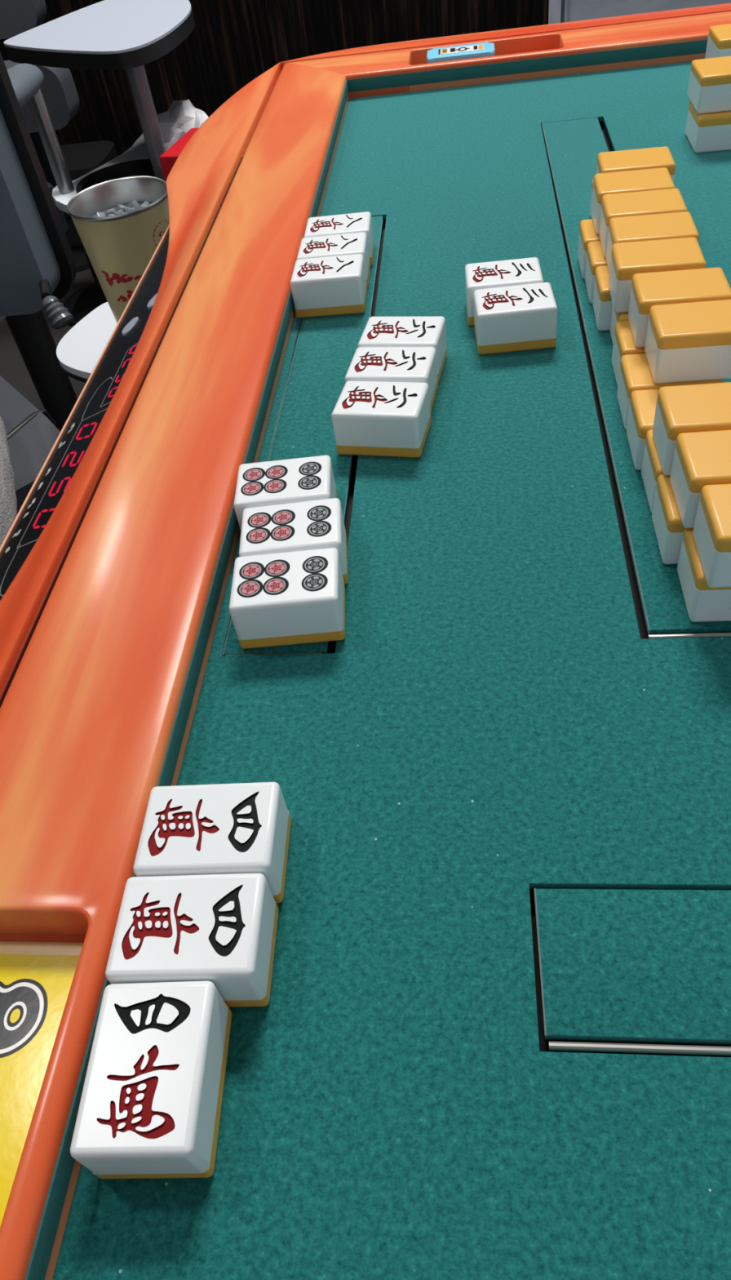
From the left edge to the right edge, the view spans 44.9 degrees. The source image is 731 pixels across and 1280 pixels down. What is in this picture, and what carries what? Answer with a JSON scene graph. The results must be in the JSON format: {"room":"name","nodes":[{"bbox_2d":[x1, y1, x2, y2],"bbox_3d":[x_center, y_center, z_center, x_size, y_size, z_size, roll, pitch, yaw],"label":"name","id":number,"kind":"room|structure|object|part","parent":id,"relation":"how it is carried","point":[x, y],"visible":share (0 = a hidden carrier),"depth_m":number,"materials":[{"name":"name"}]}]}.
{"room":"games hall","nodes":[
{"label":"games hall","id":0,"kind":"room"},
{"bbox_2d":[0,268,94,410],"bbox_3d":[0.124,0.568,0.744,5.200,0.060,5.100,-2,47,7],"label":"floor","id":1,"kind":"structure","parent":0,"point":[13,369],"depth_m":1.96,"materials":[{"name":"grey"}]},
{"bbox_2d":[0,375,60,514],"bbox_3d":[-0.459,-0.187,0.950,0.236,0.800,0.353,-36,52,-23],"label":"armchair","id":2,"kind":"object","parent":1,"relation":"on","point":[32,433],"visible":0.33,"depth_m":0.89,"materials":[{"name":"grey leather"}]},
{"bbox_2d":[0,416,17,546],"bbox_3d":[-0.360,-0.139,0.799,0.090,0.113,0.379,-20,47,-10],"label":"garment","id":3,"kind":"object","parent":2,"relation":"on","point":[8,501],"visible":0.34,"depth_m":0.76,"materials":[{"name":"grey fabric"}]},
{"bbox_2d":[0,51,77,431],"bbox_3d":[-0.540,-0.572,1.234,0.492,0.930,0.567,-2,47,7],"label":"office chair","id":4,"kind":"object","parent":1,"relation":"on","point":[37,265],"visible":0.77,"depth_m":1.03,"materials":[{"name":"grey plastic"}]},
{"bbox_3d":[-0.405,-0.633,1.016,0.050,0.032,0.126,-2,47,7],"label":"armrest","id":5,"kind":"part","parent":4,"relation":"part of","materials":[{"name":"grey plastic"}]},
{"bbox_3d":[-0.594,-0.572,0.934,0.393,0.482,0.052,-2,47,7],"label":"backrest","id":6,"kind":"part","parent":4,"relation":"part of","materials":[{"name":"grey plastic"}]},
{"bbox_3d":[-0.613,-0.565,1.296,0.260,0.068,0.390,-2,47,7],"label":"seat","id":7,"kind":"part","parent":4,"relation":"part of","materials":[{"name":"grey leather"}]},
{"bbox_3d":[-0.590,-0.591,0.966,0.418,0.484,0.019,-2,47,7],"label":"frame","id":8,"kind":"part","parent":4,"relation":"part of","materials":[{"name":"black plastic"}]},
{"bbox_3d":[-0.375,-0.410,1.035,0.012,0.015,0.033,-17,47,-7],"label":"knob stem","id":9,"kind":"part","parent":4,"relation":"part of","materials":[{"name":"black plastic"}]},
{"bbox_3d":[-0.358,-0.380,1.029,0.032,0.037,0.032,-2,47,7],"label":"adjusting knob","id":10,"kind":"part","parent":4,"relation":"part of","materials":[{"name":"grey"}]},
{"bbox_2d":[4,60,107,327],"bbox_3d":[-0.628,-0.955,1.887,0.240,0.525,0.279,-2,47,7],"label":"padded chair","id":11,"kind":"object","parent":1,"relation":"on","point":[59,90],"visible":0.38,"depth_m":1.67,"materials":[{"name":"grey leather"}]},
{"bbox_3d":[-0.659,-1.019,1.662,0.220,0.105,0.064,-2,47,7],"label":"backrest","id":12,"kind":"part","parent":11,"relation":"part of","materials":[{"name":"grey leather"}]},
{"bbox_3d":[-0.620,-0.933,1.944,0.220,0.050,0.194,-2,47,7],"label":"seat","id":13,"kind":"part","parent":11,"relation":"part of","materials":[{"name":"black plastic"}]},
{"bbox_2d":[0,0,118,272],"bbox_3d":[-0.802,-1.216,2.079,0.340,0.640,0.279,-2,47,7],"label":"padded chair","id":14,"kind":"object","parent":1,"relation":"on","point":[17,17],"visible":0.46,"depth_m":2.09,"materials":[{"name":"grey leather"}]},
{"bbox_3d":[-0.838,-1.311,1.821,0.340,0.128,0.064,-2,47,7],"label":"backrest","id":15,"kind":"part","parent":14,"relation":"part of","materials":[{"name":"grey leather"}]},
{"bbox_3d":[-0.787,-1.155,2.179,0.340,0.050,0.194,-2,47,7],"label":"seat","id":16,"kind":"part","parent":14,"relation":"part of","materials":[{"name":"black plastic"}]},
{"bbox_2d":[56,302,117,382],"bbox_3d":[-0.215,-0.173,1.127,0.230,0.470,0.220,-2,47,7],"label":"stand","id":17,"kind":"object","parent":1,"relation":"on","point":[78,352],"visible":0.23,"depth_m":0.95,"materials":[{"name":"white plastic"}]},
{"bbox_2d":[66,176,169,323],"bbox_3d":[-0.213,-0.343,0.851,0.093,0.160,0.093,-2,47,7],"label":"steel tumbler","id":18,"kind":"object","parent":17,"relation":"on","point":[119,249],"visible":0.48,"depth_m":0.80,"materials":[{"name":"champagne-coloured steel"},{"name":"ice"},{"name":"red paint"}]},
{"bbox_2d":[96,212,106,217],"bbox_3d":[-0.244,-0.390,0.817,0.010,0.010,0.009,-21,48,-11],"label":"ice cube","id":19,"kind":"object","parent":18,"relation":"in","point":[99,214],"visible":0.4,"depth_m":0.81,"materials":[{"name":"white"}]},
{"bbox_2d":[106,208,115,215],"bbox_3d":[-0.236,-0.397,0.824,0.008,0.009,0.008,-4,47,5],"label":"ice cube","id":20,"kind":"object","parent":18,"relation":"in","point":[113,211],"visible":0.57,"depth_m":0.82,"materials":[{"name":"white"}]},
{"bbox_2d":[114,209,124,215],"bbox_3d":[-0.227,-0.392,0.817,0.008,0.010,0.009,-29,49,-17],"label":"ice cube","id":21,"kind":"object","parent":18,"relation":"in","point":[120,211],"visible":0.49,"depth_m":0.81,"materials":[{"name":"white"}]},
{"bbox_2d":[116,204,126,211],"bbox_3d":[-0.227,-0.401,0.824,0.009,0.010,0.009,30,58,31],"label":"ice cube","id":22,"kind":"object","parent":18,"relation":"in","point":[122,207],"visible":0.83,"depth_m":0.82,"materials":[{"name":"white"}]},
{"bbox_2d":[125,207,136,213],"bbox_3d":[-0.217,-0.396,0.818,0.008,0.010,0.009,2,48,11],"label":"ice cube","id":23,"kind":"object","parent":18,"relation":"in","point":[128,209],"visible":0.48,"depth_m":0.81,"materials":[{"name":"white"}]},
{"bbox_2d":[128,200,138,208],"bbox_3d":[-0.217,-0.407,0.830,0.009,0.010,0.008,17,52,23],"label":"ice cube","id":24,"kind":"object","parent":18,"relation":"in","point":[134,204],"visible":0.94,"depth_m":0.83,"materials":[{"name":"white"}]},
{"bbox_2d":[102,220,168,302],"bbox_3d":[-0.205,-0.343,0.807,0.072,0.065,0.018,-19,47,-9],"label":"print","id":25,"kind":"object","parent":18,"relation":"attached to","point":[128,246],"depth_m":0.79,"materials":[{"name":"red paint"}]},
{"bbox_2d":[3,0,195,213],"bbox_3d":[-0.293,-0.628,1.448,0.321,0.640,0.386,21,54,26],"label":"side table","id":26,"kind":"object","parent":1,"relation":"on","point":[129,35],"visible":0.53,"depth_m":1.21,"materials":[{"name":"grey laminate"}]},
{"bbox_3d":[-0.438,-0.696,1.221,0.022,0.146,0.022,-2,47,7],"label":"post","id":27,"kind":"part","parent":26,"relation":"part of","materials":[{"name":"silver metal"}]},
{"bbox_2d":[52,133,150,213],"bbox_3d":[-0.299,-0.702,1.314,0.244,0.012,0.324,15,51,22],"label":"shelf","id":28,"kind":"object","parent":26,"relation":"attached to","point":[135,161],"depth_m":1.31,"materials":[{"name":"white laminate"}]},
{"bbox_3d":[-0.298,-0.715,1.217,0.025,0.146,0.025,-2,47,7],"label":"post","id":29,"kind":"part","parent":26,"relation":"part of","materials":[{"name":"grey metal"}]},
{"bbox_2d":[142,99,208,150],"bbox_3d":[-0.283,-0.770,1.324,0.096,0.062,0.134,-2,47,7],"label":"crumpled bag","id":30,"kind":"object","parent":26,"relation":"on","point":[181,116],"visible":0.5,"depth_m":1.28,"materials":[{"name":"white plastic"}]},
{"bbox_2d":[159,127,199,182],"bbox_3d":[-0.223,-0.656,1.214,0.091,0.052,0.125,-2,47,7],"label":"box","id":31,"kind":"object","parent":26,"relation":"on","point":[167,160],"visible":0.27,"depth_m":1.18,"materials":[{"name":"red cardboard"}]},
{"bbox_2d":[0,3,730,1279],"bbox_3d":[0.343,0.148,0.542,0.852,0.754,0.852,-2,47,7],"label":"table","id":32,"kind":"object","parent":1,"relation":"on","point":[491,1040],"visible":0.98,"depth_m":0.21,"materials":[{"name":"teal fabric"}]},
{"bbox_2d":[0,941,83,1226],"bbox_3d":[-0.071,0.094,0.151,0.030,0.001,0.089,-2,47,7],"label":"panel","id":33,"kind":"object","parent":32,"relation":"on","point":[36,978],"visible":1,"depth_m":0.17,"materials":[{"name":"yellow plastic"}]},
{"bbox_3d":[-0.098,-0.077,0.330,0.038,0.033,0.464,-2,47,7],"label":"score panel","id":34,"kind":"part","parent":32,"relation":"part of","materials":[{"name":"black plastic"}]},
{"bbox_3d":[-0.100,-0.081,0.338,0.041,0.042,0.772,-2,47,7],"label":"trim","id":35,"kind":"part","parent":32,"relation":"part of","materials":[{"name":"red paint"}]},
{"bbox_3d":[-0.056,-0.091,0.322,0.045,0.020,0.766,-2,47,7],"label":"rim rail","id":36,"kind":"part","parent":32,"relation":"part of","materials":[{"name":"orange paint"}]},
{"bbox_2d":[70,782,291,1178],"bbox_3d":[-0.033,0.061,0.170,0.030,0.016,0.071,-4,47,5],"label":"tiles","id":37,"kind":"object","parent":32,"relation":"on","point":[150,1105],"depth_m":0.16,"materials":[{"name":"white plastic"}]},
{"bbox_3d":[-0.015,-0.099,0.330,0.028,0.002,0.280,-2,47,7],"label":"tile lift door","id":38,"kind":"part","parent":32,"relation":"part of","materials":[{"name":"teal fabric"}]},
{"bbox_2d":[290,211,374,318],"bbox_3d":[-0.013,-0.159,0.374,0.029,0.016,0.063,-2,47,7],"label":"tiles","id":39,"kind":"object","parent":32,"relation":"on","point":[330,286],"depth_m":0.36,"materials":[{"name":"white plastic"}]},
{"bbox_2d":[426,42,494,63],"bbox_3d":[0.059,-0.358,0.547,0.041,0.012,0.022,-2,47,7],"label":"case","id":40,"kind":"object","parent":32,"relation":"on","point":[483,49],"visible":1,"depth_m":0.54,"materials":[{"name":"blue plastic"}]},
{"bbox_3d":[0.059,-0.363,0.544,0.028,0.001,0.012,-2,47,7],"label":"label plate","id":41,"kind":"part","parent":40,"relation":"part of","materials":[{"name":"white"}]},
{"bbox_2d":[229,146,730,648],"bbox_3d":[0.044,-0.101,0.300,0.170,0.032,0.259,-5,47,4],"label":"tiles","id":42,"kind":"object","parent":32,"relation":"on","point":[297,597],"depth_m":0.27,"materials":[{"name":"white plastic"}]},
{"bbox_3d":[0.330,-0.391,0.559,0.772,0.042,0.041,-2,47,7],"label":"trim","id":43,"kind":"part","parent":32,"relation":"part of","materials":[{"name":"red paint"}]},
{"bbox_3d":[0.325,-0.366,0.519,0.766,0.020,0.045,-2,47,7],"label":"rim rail","id":44,"kind":"part","parent":32,"relation":"part of","materials":[{"name":"orange paint"}]},
{"bbox_3d":[0.218,0.057,0.147,0.372,0.002,0.029,-2,47,7],"label":"tile lift door","id":45,"kind":"part","parent":32,"relation":"part of","materials":[{"name":"teal fabric"}]},
{"bbox_3d":[0.098,-0.142,0.352,0.030,0.002,0.381,-2,47,7],"label":"tile lift door","id":46,"kind":"part","parent":32,"relation":"part of","materials":[{"name":"teal fabric"}]},
{"bbox_2d":[685,23,730,153],"bbox_3d":[0.180,-0.279,0.444,0.039,0.032,0.087,-2,47,7],"label":"tiles","id":47,"kind":"object","parent":32,"relation":"on","point":[709,89],"depth_m":0.42,"materials":[{"name":"white plastic"}]},
{"bbox_2d":[548,0,730,24],"bbox_3d":[0.807,-0.999,1.524,1.120,0.780,0.754,-2,47,7],"label":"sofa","id":48,"kind":"object","parent":1,"relation":"on","point":[560,11],"visible":0.02,"depth_m":1.19,"materials":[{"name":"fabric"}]},
{"bbox_2d":[0,0,549,155],"bbox_3d":[0.146,-2.135,1.507,5.200,2.500,0.100,-2,47,7],"label":"wall","id":49,"kind":"structure","parent":0,"point":[231,43],"depth_m":2.17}
]}

